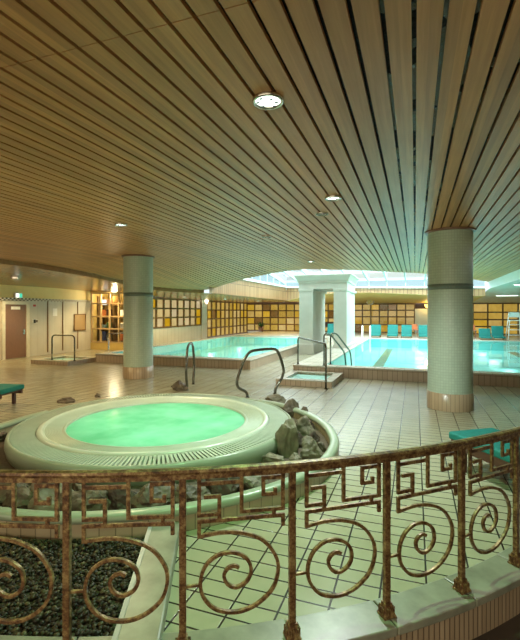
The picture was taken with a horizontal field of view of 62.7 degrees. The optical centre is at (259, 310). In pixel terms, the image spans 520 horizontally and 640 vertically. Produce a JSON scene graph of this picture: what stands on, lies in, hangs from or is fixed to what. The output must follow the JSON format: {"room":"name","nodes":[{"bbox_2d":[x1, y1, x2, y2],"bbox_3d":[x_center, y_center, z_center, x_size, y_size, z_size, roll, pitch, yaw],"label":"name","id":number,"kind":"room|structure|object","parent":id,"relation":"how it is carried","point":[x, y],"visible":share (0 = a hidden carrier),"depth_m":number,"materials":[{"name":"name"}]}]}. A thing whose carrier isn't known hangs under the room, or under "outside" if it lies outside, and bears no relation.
{"room":"indoor swimming pool","nodes":[
{"label":"indoor swimming pool","id":0,"kind":"room"},
{"bbox_2d":[0,285,90,359],"bbox_3d":[-11.779,-0.100,9.754,0.200,4.200,22.300,0,0,20],"label":"wall","id":1,"kind":"structure","parent":0,"point":[38,331],"depth_m":18.02,"materials":[{"name":"beige paint"}]},
{"bbox_2d":[1,301,29,359],"bbox_3d":[-9.253,0.715,16.206,0.145,2.170,1.186,0,0,20],"label":"door","id":2,"kind":"structure","parent":1,"relation":"in","point":[15,315],"depth_m":16.20,"materials":[{"name":"wood"}]},
{"bbox_2d":[14,293,21,297],"bbox_3d":[-9.232,-0.593,16.302,0.100,0.191,0.305,0,0,20],"label":"exit sign","id":3,"kind":"object","parent":1,"relation":"attached to","point":[16,295],"visible":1,"depth_m":16.24,"materials":[{"name":"white paint"}]},
{"bbox_2d":[0,297,90,301],"bbox_3d":[-10.335,-0.450,13.379,0.040,0.100,14.100,0,0,20],"label":"trim","id":4,"kind":"structure","parent":1,"relation":"attached to","point":[1,298],"depth_m":17.39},
{"bbox_2d":[52,308,56,315],"bbox_3d":[-8.660,0.053,18.030,0.015,0.317,0.240,0,0,20],"label":"paper notice","id":5,"kind":"object","parent":1,"relation":"attached to","point":[54,311],"visible":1,"depth_m":18.00,"materials":[{"name":"white paper"}]},
{"bbox_2d":[47,301,77,351],"bbox_3d":[-8.502,0.650,18.459,0.030,2.100,1.717,0,0,20],"label":"trim","id":6,"kind":"structure","parent":1,"relation":"attached to","point":[47,301],"depth_m":18.40,"materials":[{"name":"brown wood"}]},
{"bbox_2d":[74,314,85,330],"bbox_3d":[-8.162,0.510,19.344,0.055,0.748,0.705,0,0,20],"label":"access hatch","id":7,"kind":"object","parent":1,"relation":"attached to","point":[79,319],"visible":1,"depth_m":19.31,"materials":[{"name":"brown wood"}]},
{"bbox_2d":[90,291,122,349],"bbox_3d":[-6.800,0.350,20.394,2.300,2.900,1.500,0,0,20],"label":"wall","id":8,"kind":"structure","parent":0,"point":[95,346],"depth_m":20.27,"materials":[{"name":"beige paint"}]},
{"bbox_2d":[91,292,122,342],"bbox_3d":[-6.926,0.310,19.695,2.100,2.320,0.100,0,0,20],"label":"window","id":9,"kind":"structure","parent":8,"relation":"in","point":[118,293],"depth_m":19.69,"materials":[{"name":"brown wood"}]},
{"bbox_2d":[0,264,298,302],"bbox_3d":[-3.494,-0.995,22.173,6.900,0.730,22.300,0,0,20],"label":"ceiling","id":10,"kind":"structure","parent":0,"point":[27,276],"depth_m":16.43,"materials":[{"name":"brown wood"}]},
{"bbox_2d":[153,326,200,345],"bbox_3d":[-4.857,1.435,22.668,0.200,1.130,7.100,0,0,20],"label":"wall","id":11,"kind":"structure","parent":0,"point":[161,336],"depth_m":23.14,"materials":[{"name":"white tile"}]},
{"bbox_2d":[153,298,201,328],"bbox_3d":[-4.746,0.110,22.680,0.100,1.545,6.885,0,0,20],"label":"window","id":12,"kind":"structure","parent":11,"relation":"in","point":[167,312],"depth_m":23.25,"materials":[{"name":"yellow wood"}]},
{"bbox_2d":[201,300,206,338],"bbox_3d":[-3.529,0.650,26.255,0.250,2.700,0.750,0,0,20],"label":"wall pier","id":13,"kind":"object","parent":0,"point":[204,306],"visible":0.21,"depth_m":26.22,"materials":[{"name":"beige paint"}]},
{"bbox_2d":[207,331,260,338],"bbox_3d":[9.614,1.740,25.606,25.400,0.520,7.100,0,0,20],"label":"wall","id":14,"kind":"structure","parent":0,"point":[248,331],"depth_m":32.67,"materials":[{"name":"white tile"}]},
{"bbox_2d":[207,301,247,337],"bbox_3d":[-2.170,0.525,29.777,0.100,2.335,6.885,0,0,20],"label":"window","id":15,"kind":"structure","parent":14,"relation":"in","point":[223,318],"depth_m":29.47,"materials":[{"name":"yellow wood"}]},
{"bbox_2d":[248,303,333,331],"bbox_3d":[2.264,0.480,31.838,7.015,2.085,0.100,0,0,20],"label":"window","id":16,"kind":"structure","parent":14,"relation":"in","point":[284,316],"depth_m":32.16,"materials":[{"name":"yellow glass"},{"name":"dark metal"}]},
{"bbox_2d":[355,303,414,332],"bbox_3d":[8.019,0.500,29.749,5.260,2.045,0.100,0,0,20],"label":"window","id":17,"kind":"structure","parent":14,"relation":"in","point":[383,314],"depth_m":29.56,"materials":[{"name":"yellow glass"}]},
{"bbox_2d":[473,303,519,334],"bbox_3d":[16.989,0.500,26.493,11.985,2.045,0.100,0,0,20],"label":"window","id":18,"kind":"structure","parent":14,"relation":"in","point":[485,315],"depth_m":27.24,"materials":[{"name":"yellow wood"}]},
{"bbox_2d":[0,0,519,289],"bbox_3d":[-1.821,-1.196,10.498,17.705,0.648,30.493,0,0,20],"label":"ceiling","id":19,"kind":"structure","parent":0,"point":[107,119],"depth_m":3.61,"materials":[{"name":"brown wood"}]},
{"bbox_2d":[114,223,127,226],"bbox_3d":[-2.381,-1.485,7.313,0.214,0.050,0.214,0,0,20],"label":"ceiling spotlight","id":20,"kind":"object","parent":19,"relation":"attached to","point":[115,224],"visible":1,"depth_m":7.28,"materials":[{"name":"metal"}]},
{"bbox_2d":[209,280,285,300],"bbox_3d":[-0.175,-1.060,21.500,0.001,0.860,10.500,0,0,20],"label":"trim","id":21,"kind":"structure","parent":19,"relation":"attached to","point":[244,288],"depth_m":20.84,"materials":[{"name":"brown wood"}]},
{"bbox_2d":[252,90,283,109],"bbox_3d":[0.056,-1.485,3.001,0.224,0.050,0.224,0,0,20],"label":"ceiling spotlight","id":22,"kind":"object","parent":19,"relation":"attached to","point":[265,100],"visible":0.98,"depth_m":2.98,"materials":[{"name":"metal"}]},
{"bbox_2d":[316,211,327,215],"bbox_3d":[0.943,-1.485,6.492,0.184,0.050,0.184,0,0,20],"label":"ceiling spotlight","id":23,"kind":"object","parent":19,"relation":"attached to","point":[319,213],"visible":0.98,"depth_m":6.45,"materials":[{"name":"metal"}]},
{"bbox_2d":[325,194,340,200],"bbox_3d":[0.954,-1.485,5.581,0.214,0.050,0.214,0,0,20],"label":"ceiling spotlight","id":24,"kind":"object","parent":19,"relation":"attached to","point":[329,197],"visible":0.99,"depth_m":5.54,"materials":[{"name":"metal"}]},
{"bbox_2d":[0,342,519,632],"bbox_3d":[3.817,1.800,12.420,27.300,0.001,23.246,0,0,20],"label":"floor","id":25,"kind":"structure","parent":0,"point":[366,415],"depth_m":4.19,"materials":[{"name":"tile"}]},
{"bbox_2d":[0,384,23,403],"bbox_3d":[-5.576,1.448,8.117,1.945,0.703,0.620,0,0,7],"label":"sun lounger","id":26,"kind":"object","parent":25,"relation":"on","point":[5,389],"visible":1,"depth_m":8.08,"materials":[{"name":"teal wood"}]},
{"bbox_2d":[0,384,23,394],"bbox_3d":[-5.330,1.465,8.087,1.450,0.090,0.620,0,0,7],"label":"cushion","id":27,"kind":"object","parent":26,"relation":"on","point":[5,389],"depth_m":8.03,"materials":[{"name":"fabric"}]},
{"bbox_2d":[0,410,47,432],"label":"planter","id":28,"kind":"object","parent":25,"relation":"on","point":[6,426],"depth_m":6.23,"materials":[{"name":"tile"}]},
{"bbox_2d":[0,506,61,539],"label":"planter","id":29,"kind":"object","parent":25,"relation":"on","point":[5,512],"depth_m":3.37,"materials":[{"name":"tile"}]},
{"bbox_2d":[30,355,95,365],"bbox_3d":[-6.803,1.725,14.964,1.620,0.150,1.510,0,0,20],"label":"footbath","id":30,"kind":"object","parent":25,"relation":"on","point":[64,360],"visible":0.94,"depth_m":14.53,"materials":[{"name":"tile"}]},
{"bbox_2d":[51,334,75,360],"bbox_3d":[-6.563,1.218,14.235,1.018,0.863,0.090,0,0,18],"label":"handrail","id":31,"kind":"object","parent":30,"relation":"on","point":[55,334],"visible":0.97,"depth_m":14.32,"materials":[{"name":"metal"}]},
{"bbox_2d":[57,397,74,402],"bbox_3d":[-3.826,1.780,8.441,0.337,0.160,0.258,0,0,20],"label":"boulder","id":32,"kind":"object","parent":25,"relation":"on","point":[66,399],"visible":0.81,"depth_m":8.38,"materials":[{"name":"stone"}]},
{"bbox_2d":[0,537,141,638],"bbox_3d":[-2.118,1.788,3.126,3.121,0.001,1.404,0,0,20],"label":"gravel bed","id":33,"kind":"object","parent":25,"relation":"on","point":[120,604],"visible":0.13,"depth_m":2.69,"materials":[{"name":"dark gravel"},{"name":"pebbles"}]},
{"bbox_2d":[0,535,144,637],"bbox_3d":[-2.018,1.777,3.009,2.743,0.056,1.203,0,0,14],"label":"gravel","id":34,"kind":"object","parent":33,"relation":"on","point":[48,549],"visible":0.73,"depth_m":2.75,"materials":[{"name":"grey gravel"}]},
{"bbox_2d":[97,296,122,341],"bbox_3d":[-6.842,0.550,20.276,1.780,2.500,0.450,0,0,20],"label":"display shelf","id":35,"kind":"object","parent":25,"relation":"on","point":[114,298],"visible":0.34,"depth_m":20.29,"materials":[{"name":"brown wood"}]},
{"bbox_2d":[99,331,108,339],"bbox_3d":[-7.462,1.135,20.475,0.340,0.530,0.300,0,0,20],"label":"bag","id":36,"kind":"object","parent":35,"relation":"on","point":[103,332],"visible":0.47,"depth_m":20.33,"materials":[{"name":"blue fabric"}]},
{"bbox_2d":[108,332,122,351],"bbox_3d":[-4.950,1.300,16.074,1.545,1.000,0.089,0,0,-32],"label":"barrier post","id":37,"kind":"object","parent":25,"relation":"on","point":[120,332],"visible":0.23,"depth_m":15.66,"materials":[{"name":"metal"}]},
{"bbox_2d":[72,504,178,539],"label":"planter","id":38,"kind":"object","parent":25,"relation":"on","point":[113,516],"depth_m":3.37,"materials":[{"name":"tile"}]},
{"bbox_2d":[0,418,328,506],"bbox_3d":[-1.349,1.755,5.380,4.715,0.010,3.855,0,0,-14],"label":"soil","id":39,"kind":"object","parent":38,"relation":"in","point":[4,464],"visible":0.11,"depth_m":4.87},
{"bbox_2d":[0,431,7,441],"bbox_3d":[-3.494,1.726,5.800,0.173,0.181,0.227,0,0,34],"label":"boulder","id":40,"kind":"object","parent":39,"relation":"on","point":[3,434],"visible":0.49,"depth_m":5.74,"materials":[{"name":"grey stone"}]},
{"bbox_2d":[0,483,28,502],"bbox_3d":[-2.425,1.677,4.059,0.539,0.324,0.388,0,0,25],"label":"boulder","id":41,"kind":"object","parent":39,"relation":"on","point":[3,496],"visible":0.19,"depth_m":3.90,"materials":[{"name":"grey stone"}]},
{"bbox_2d":[1,486,33,508],"bbox_3d":[-2.148,1.708,3.867,0.400,0.253,0.306,0,0,17],"label":"boulder","id":42,"kind":"object","parent":39,"relation":"on","point":[24,494],"visible":0.41,"depth_m":3.79,"materials":[{"name":"grey stone"}]},
{"bbox_2d":[27,483,73,510],"bbox_3d":[-1.855,1.687,3.798,0.559,0.360,0.354,0,0,10],"label":"boulder","id":43,"kind":"object","parent":39,"relation":"on","point":[44,493],"visible":0.16,"depth_m":3.72,"materials":[{"name":"grey stone"}]},
{"bbox_2d":[72,483,93,490],"bbox_3d":[-1.669,1.727,4.026,0.264,0.192,0.195,0,0,40],"label":"boulder","id":44,"kind":"object","parent":39,"relation":"on","point":[76,487],"visible":0.13,"depth_m":4.00,"materials":[{"name":"grey stone"}]},
{"bbox_2d":[60,490,110,510],"bbox_3d":[-1.533,1.706,3.722,0.477,0.308,0.299,0,0,2],"label":"boulder","id":45,"kind":"object","parent":39,"relation":"on","point":[76,495],"visible":0.44,"depth_m":3.67,"materials":[{"name":"grey stone"}]},
{"bbox_2d":[106,489,138,509],"bbox_3d":[-1.256,1.695,3.855,0.484,0.275,0.334,0,0,-5],"label":"boulder","id":46,"kind":"object","parent":39,"relation":"on","point":[117,497],"visible":0.31,"depth_m":3.74,"materials":[{"name":"grey stone"}]},
{"bbox_2d":[131,481,176,508],"bbox_3d":[-0.955,1.688,3.849,0.336,0.334,0.468,0,0,43],"label":"boulder","id":47,"kind":"object","parent":39,"relation":"on","point":[141,499],"visible":0.4,"depth_m":3.71,"materials":[{"name":"grey stone"}]},
{"bbox_2d":[175,484,210,503],"bbox_3d":[-0.634,1.704,3.939,0.380,0.271,0.303,0,0,-20],"label":"boulder","id":48,"kind":"object","parent":39,"relation":"on","point":[191,490],"visible":0.41,"depth_m":3.85,"materials":[{"name":"grey stone"}]},
{"bbox_2d":[205,477,239,495],"bbox_3d":[-0.336,1.701,4.112,0.356,0.295,0.362,0,0,24],"label":"boulder","id":49,"kind":"object","parent":39,"relation":"on","point":[226,489],"visible":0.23,"depth_m":3.99,"materials":[{"name":"grey stone"}]},
{"bbox_2d":[244,475,267,490],"bbox_3d":[-0.067,1.710,4.251,0.273,0.252,0.344,0,0,37],"label":"boulder","id":50,"kind":"object","parent":39,"relation":"on","point":[250,482],"visible":0.24,"depth_m":4.13,"materials":[{"name":"grey stone"}]},
{"bbox_2d":[261,452,284,462],"bbox_3d":[0.169,1.727,4.919,0.303,0.182,0.188,0,0,29],"label":"boulder","id":51,"kind":"object","parent":39,"relation":"on","point":[269,457],"visible":0.61,"depth_m":4.86,"materials":[{"name":"grey stone"}]},
{"bbox_2d":[275,418,299,457],"bbox_3d":[0.333,1.605,5.204,0.297,0.594,0.202,0,0,-22],"label":"boulder","id":52,"kind":"object","parent":39,"relation":"on","point":[287,438],"visible":0.74,"depth_m":5.13,"materials":[{"name":"grey stone"}]},
{"bbox_2d":[282,398,298,417],"bbox_3d":[0.511,1.658,7.121,0.285,0.399,0.190,0,0,7],"label":"boulder","id":53,"kind":"object","parent":39,"relation":"on","point":[288,407],"visible":0.61,"depth_m":7.07,"materials":[{"name":"grey stone"}]},
{"bbox_2d":[289,452,301,460],"bbox_3d":[0.413,1.731,4.941,0.146,0.167,0.118,0,0,43],"label":"boulder","id":54,"kind":"object","parent":39,"relation":"on","point":[294,456],"visible":0.4,"depth_m":4.93,"materials":[{"name":"grey stone"}]},
{"bbox_2d":[298,431,303,447],"bbox_3d":[0.511,1.699,5.539,0.222,0.275,0.164,0,0,0],"label":"boulder","id":55,"kind":"object","parent":39,"relation":"on","point":[299,433],"visible":0.17,"depth_m":5.49,"materials":[{"name":"grey stone"}]},
{"bbox_2d":[295,416,315,435],"bbox_3d":[0.623,1.679,6.088,0.294,0.386,0.233,0,0,44],"label":"boulder","id":56,"kind":"object","parent":39,"relation":"on","point":[303,425],"visible":0.65,"depth_m":6.02,"materials":[{"name":"grey stone"}]},
{"bbox_2d":[300,435,322,459],"bbox_3d":[0.620,1.679,5.118,0.292,0.352,0.232,0,0,0],"label":"boulder","id":57,"kind":"object","parent":39,"relation":"on","point":[310,449],"visible":0.76,"depth_m":5.05,"materials":[{"name":"grey stone"}]},
{"bbox_2d":[310,431,319,442],"bbox_3d":[0.713,1.711,5.660,0.164,0.255,0.142,0,0,19],"label":"boulder","id":58,"kind":"object","parent":39,"relation":"on","point":[313,435],"visible":0.46,"depth_m":5.61,"materials":[{"name":"grey stone"}]},
{"bbox_2d":[317,442,325,451],"bbox_3d":[0.767,1.727,5.374,0.135,0.166,0.098,0,0,34],"label":"boulder","id":59,"kind":"object","parent":39,"relation":"on","point":[321,445],"visible":0.51,"depth_m":5.34,"materials":[{"name":"grey stone"}]},
{"bbox_2d":[121,254,154,379],"bbox_3d":[-3.310,0.156,11.620,0.880,3.288,0.880,0,0,20],"label":"column","id":60,"kind":"structure","parent":25,"relation":"on","point":[137,268],"depth_m":11.28,"materials":[{"name":"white tile"}]},
{"bbox_2d":[111,522,178,639],"bbox_3d":[-0.693,1.746,2.725,0.245,0.108,1.478,0,0,-6],"label":"stone ledge","id":61,"kind":"object","parent":25,"relation":"on","point":[151,587],"visible":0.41,"depth_m":2.62,"materials":[{"name":"stone"}]},
{"bbox_2d":[4,393,290,485],"bbox_3d":[-1.450,1.914,6.160,3.849,0.772,3.849,0,0,-41],"label":"hot tub","id":62,"kind":"object","parent":25,"relation":"in","point":[168,430],"visible":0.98,"depth_m":5.47,"materials":[{"name":"green liquid"}]},
{"bbox_2d":[171,380,187,390],"bbox_3d":[-1.827,1.735,9.724,0.360,0.320,0.330,0,0,-24],"label":"boulder","id":63,"kind":"object","parent":25,"relation":"on","point":[179,385],"visible":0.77,"depth_m":9.62,"materials":[{"name":"stone"}]},
{"bbox_2d":[185,342,194,389],"bbox_3d":[-1.650,1.270,10.110,0.090,1.060,1.057,0,0,2],"label":"grab rail","id":64,"kind":"object","parent":25,"relation":"on","point":[189,343],"visible":1,"depth_m":9.88,"materials":[{"name":"metal"}]},
{"bbox_2d":[95,336,297,369],"bbox_3d":[-1.110,1.750,19.435,5.890,0.500,11.420,0,0,20],"label":"pool","id":65,"kind":"object","parent":25,"relation":"in","point":[228,352],"visible":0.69,"depth_m":18.77,"materials":[{"name":"liquid"}]},
{"bbox_2d":[186,477,287,530],"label":"planter","id":66,"kind":"object","parent":25,"relation":"on","point":[230,503],"depth_m":3.67,"materials":[{"name":"tile"}]},
{"bbox_2d":[236,347,284,397],"bbox_3d":[0.023,1.294,9.059,1.231,1.018,0.089,0,0,-32],"label":"grab rail","id":67,"kind":"object","parent":25,"relation":"on","point":[270,348],"visible":0.97,"depth_m":9.01,"materials":[{"name":"metal"}]},
{"bbox_2d":[265,394,285,402],"bbox_3d":[0.298,1.707,8.232,0.362,0.230,0.329,0,0,-26],"label":"boulder","id":68,"kind":"object","parent":25,"relation":"on","point":[274,397],"visible":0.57,"depth_m":8.15,"materials":[{"name":"grey stone"}]},
{"bbox_2d":[231,335,327,341],"bbox_3d":[1.008,1.750,25.273,5.890,0.500,0.960,0,0,20],"label":"pool edge","id":69,"kind":"object","parent":25,"relation":"on","point":[326,338],"visible":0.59,"depth_m":25.62,"materials":[{"name":"tile"}]},
{"bbox_2d":[275,370,342,387],"bbox_3d":[1.298,1.725,10.933,1.400,0.150,1.560,0,0,20],"label":"footbath","id":70,"kind":"object","parent":25,"relation":"on","point":[294,377],"visible":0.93,"depth_m":10.44,"materials":[{"name":"tile"}]},
{"bbox_2d":[297,337,327,388],"bbox_3d":[1.295,1.259,10.940,0.090,1.083,2.330,0,0,-12],"label":"handrail","id":71,"kind":"object","parent":25,"relation":"on","point":[298,337],"visible":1,"depth_m":9.99,"materials":[{"name":"metal"}]},
{"bbox_2d":[293,407,339,498],"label":"planter","id":72,"kind":"object","parent":25,"relation":"on","point":[321,425],"depth_m":5.16,"materials":[{"name":"tile"}]},
{"bbox_2d":[293,273,359,353],"bbox_3d":[3.062,0.150,18.956,2.420,3.300,3.186,0,0,20],"label":"portico","id":73,"kind":"object","parent":25,"relation":"on","point":[312,289],"visible":0.97,"depth_m":17.83,"materials":[{"name":"white paint"}]},
{"bbox_2d":[293,337,519,386],"bbox_3d":[10.723,1.750,15.326,16.140,0.500,13.070,0,0,20],"label":"swimming pool","id":74,"kind":"object","parent":25,"relation":"in","point":[495,362],"visible":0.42,"depth_m":15.83,"materials":[{"name":"liquid"}]},
{"bbox_2d":[322,333,352,365],"bbox_3d":[2.255,1.355,12.229,1.509,1.496,0.105,0,0,-45],"label":"pool handrail","id":75,"kind":"object","parent":74,"relation":"attached to","point":[325,333],"visible":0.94,"depth_m":12.00,"materials":[{"name":"metal"}]},
{"bbox_2d":[361,326,370,347],"bbox_3d":[5.872,1.604,23.609,0.518,1.595,0.599,0,0,20],"label":"pool ladder","id":76,"kind":"object","parent":74,"relation":"attached to","point":[362,326],"visible":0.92,"depth_m":23.33,"materials":[{"name":"white metal"}]},
{"bbox_2d":[327,339,519,372],"bbox_3d":[10.993,1.760,15.265,14.950,0.480,12.400,0,0,20],"label":"basin","id":77,"kind":"object","parent":74,"relation":"in","point":[488,356],"depth_m":18.77,"materials":[{"name":"liquid"}]},
{"bbox_2d":[425,227,475,412],"bbox_3d":[3.540,0.156,7.960,0.880,3.288,0.880,0,0,20],"label":"column","id":78,"kind":"structure","parent":25,"relation":"on","point":[449,249],"depth_m":7.63,"materials":[{"name":"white tile"}]},
{"bbox_2d":[449,428,512,471],"bbox_3d":[2.686,1.382,4.401,0.630,0.836,1.390,0,0,-16],"label":"sun lounger","id":79,"kind":"object","parent":25,"relation":"on","point":[453,435],"visible":0.37,"depth_m":4.56,"materials":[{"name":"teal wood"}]},
{"bbox_2d":[153,297,426,308],"bbox_3d":[8.296,0.550,22.122,25.500,2.900,14.850,0,0,20],"label":"wall","id":80,"kind":"structure","parent":0,"point":[417,305],"depth_m":29.02,"materials":[{"name":"beige paint"}]},
{"bbox_2d":[0,259,203,292],"bbox_3d":[-5.332,-1.151,15.084,0.853,0.819,7.965,0,0,43],"label":"trim","id":81,"kind":"structure","parent":80,"relation":"attached to","point":[2,261],"depth_m":14.29,"materials":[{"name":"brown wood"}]},
{"bbox_2d":[238,331,519,341],"bbox_3d":[10.579,1.650,25.628,23.600,0.300,6.200,0,0,20],"label":"deck","id":82,"kind":"object","parent":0,"point":[262,333],"visible":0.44,"depth_m":26.14,"materials":[{"name":"tile"}]},
{"bbox_2d":[256,322,264,330],"bbox_3d":[0.054,1.136,31.472,0.966,0.727,0.849,0,0,35],"label":"potted plant","id":83,"kind":"object","parent":82,"relation":"on","point":[260,326],"visible":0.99,"depth_m":31.35,"materials":[{"name":"green plant"}]},
{"bbox_2d":[325,324,333,335],"bbox_3d":[4.347,1.144,26.113,0.560,0.712,0.778,0,0,20],"label":"recliner","id":84,"kind":"object","parent":82,"relation":"on","point":[330,328],"visible":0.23,"depth_m":26.36,"materials":[{"name":"teal fabric"}]},
{"bbox_2d":[327,324,333,331],"bbox_3d":[4.439,1.110,26.365,0.560,0.645,0.235,0,0,20],"label":"cushion","id":85,"kind":"object","parent":84,"relation":"on","point":[330,328],"depth_m":26.37,"materials":[{"name":"teal fabric"}]},
{"bbox_2d":[371,325,380,337],"bbox_3d":[6.587,1.144,24.343,0.560,0.712,0.778,0,0,20],"label":"recliner","id":86,"kind":"object","parent":82,"relation":"on","point":[375,329],"visible":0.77,"depth_m":24.54,"materials":[{"name":"teal fabric"}]},
{"bbox_2d":[371,325,380,333],"bbox_3d":[6.679,1.110,24.595,0.560,0.645,0.235,0,0,20],"label":"cushion","id":87,"kind":"object","parent":86,"relation":"on","point":[375,329],"depth_m":24.57,"materials":[{"name":"teal fabric"}]},
{"bbox_2d":[387,325,397,337],"bbox_3d":[7.457,1.144,24.027,0.560,0.712,0.778,0,0,20],"label":"recliner","id":88,"kind":"object","parent":82,"relation":"on","point":[392,329],"visible":0.98,"depth_m":24.23,"materials":[{"name":"teal fabric"}]},
{"bbox_2d":[388,325,397,333],"bbox_3d":[7.549,1.110,24.279,0.560,0.645,0.235,0,0,20],"label":"cushion","id":89,"kind":"object","parent":88,"relation":"on","point":[392,329],"depth_m":24.25,"materials":[{"name":"teal fabric"}]},
{"bbox_2d":[401,325,411,337],"bbox_3d":[8.157,1.144,23.773,0.560,0.712,0.778,0,0,20],"label":"recliner","id":90,"kind":"object","parent":82,"relation":"on","point":[406,330],"visible":0.99,"depth_m":23.97,"materials":[{"name":"teal fabric"}]},
{"bbox_2d":[412,324,417,337],"bbox_3d":[8.812,1.125,24.355,0.420,0.750,0.420,0,0,20],"label":"side table","id":91,"kind":"object","parent":82,"relation":"on","point":[414,326],"visible":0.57,"depth_m":24.33,"materials":[{"name":"orange plastic"}]},
{"bbox_2d":[419,325,426,336],"bbox_3d":[9.011,1.144,23.463,0.560,0.712,0.778,0,0,20],"label":"recliner","id":92,"kind":"object","parent":82,"relation":"on","point":[422,328],"visible":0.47,"depth_m":23.69,"materials":[{"name":"teal fabric"}]},
{"bbox_2d":[479,328,492,339],"bbox_3d":[11.843,1.215,22.435,0.560,0.570,0.778,0,0,20],"label":"recliner","id":93,"kind":"object","parent":82,"relation":"on","point":[485,333],"visible":0.97,"depth_m":22.64,"materials":[{"name":"teal fabric"}]},
{"bbox_2d":[479,328,490,336],"bbox_3d":[11.935,1.188,22.687,0.560,0.516,0.235,0,0,20],"label":"cushion","id":94,"kind":"object","parent":93,"relation":"on","point":[483,332],"depth_m":22.66,"materials":[{"name":"teal fabric"}]},
{"bbox_2d":[491,326,505,339],"bbox_3d":[12.410,1.144,22.229,0.560,0.712,0.778,0,0,20],"label":"recliner","id":95,"kind":"object","parent":82,"relation":"on","point":[496,331],"visible":0.9,"depth_m":22.43,"materials":[{"name":"teal plastic"}]},
{"bbox_2d":[491,326,503,335],"bbox_3d":[12.502,1.110,22.481,0.560,0.645,0.235,0,0,20],"label":"cushion","id":96,"kind":"object","parent":95,"relation":"on","point":[495,330],"depth_m":22.46,"materials":[{"name":"teal fabric"}]},
{"bbox_2d":[506,312,519,339],"bbox_3d":[13.368,0.789,22.435,0.728,1.437,0.747,0,0,20],"label":"chair","id":97,"kind":"object","parent":82,"relation":"on","point":[510,314],"visible":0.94,"depth_m":22.50,"materials":[{"name":"white paint"}]},
{"bbox_2d":[288,279,519,303],"bbox_3d":[6.816,-0.825,10.718,20.500,0.650,36.800,0,0,20],"label":"ceiling","id":98,"kind":"structure","parent":0,"point":[360,298],"depth_m":25.81,"materials":[{"name":"beige paint"}]},
{"bbox_2d":[286,288,484,300],"bbox_3d":[6.786,-1.060,24.558,11.000,0.860,0.001,0,0,20],"label":"trim","id":99,"kind":"structure","parent":98,"relation":"attached to","point":[291,293],"depth_m":24.35,"materials":[{"name":"brown wood"}]},
{"bbox_2d":[485,269,519,289],"bbox_3d":[10.097,-1.465,17.559,0.001,0.670,10.900,0,0,20],"label":"trim","id":100,"kind":"structure","parent":98,"relation":"attached to","point":[515,275],"depth_m":17.76,"materials":[{"name":"white paint"}]},
{"bbox_2d":[415,309,426,332],"bbox_3d":[10.891,0.675,28.611,0.950,1.650,0.220,0,0,20],"label":"wall pier","id":101,"kind":"object","parent":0,"point":[420,314],"visible":0.5,"depth_m":28.55,"materials":[{"name":"white paint"}]},
{"bbox_2d":[472,613,519,639],"bbox_3d":[-0.977,2.000,0.240,28.000,0.001,11.785,0,0,20],"label":"floor","id":102,"kind":"structure","parent":0,"point":[509,630],"depth_m":2.66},
{"bbox_2d":[0,545,519,639],"bbox_3d":[-0.464,1.875,2.741,6.597,0.250,1.302,0,0,-7],"label":"curb","id":103,"kind":"object","parent":102,"relation":"on","point":[434,610],"visible":0.83,"depth_m":2.50,"materials":[{"name":"tile"}]},
{"bbox_2d":[0,426,519,639],"bbox_3d":[0.035,1.279,2.545,4.754,0.942,0.618,0,0,-12],"label":"balustrade","id":104,"kind":"object","parent":103,"relation":"on","point":[455,448],"visible":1,"depth_m":2.28,"materials":[{"name":"metal"}]},
{"bbox_3d":[2.880,-2.394,13.795,11.000,1.588,0.100,0,0,20],"label":"wall","id":105,"kind":"structure","parent":0,"visible":0},
{"bbox_2d":[243,269,484,288],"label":"window","id":106,"kind":"structure","parent":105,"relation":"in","point":[304,271],"depth_m":23.76,"materials":[{"name":"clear glass"}]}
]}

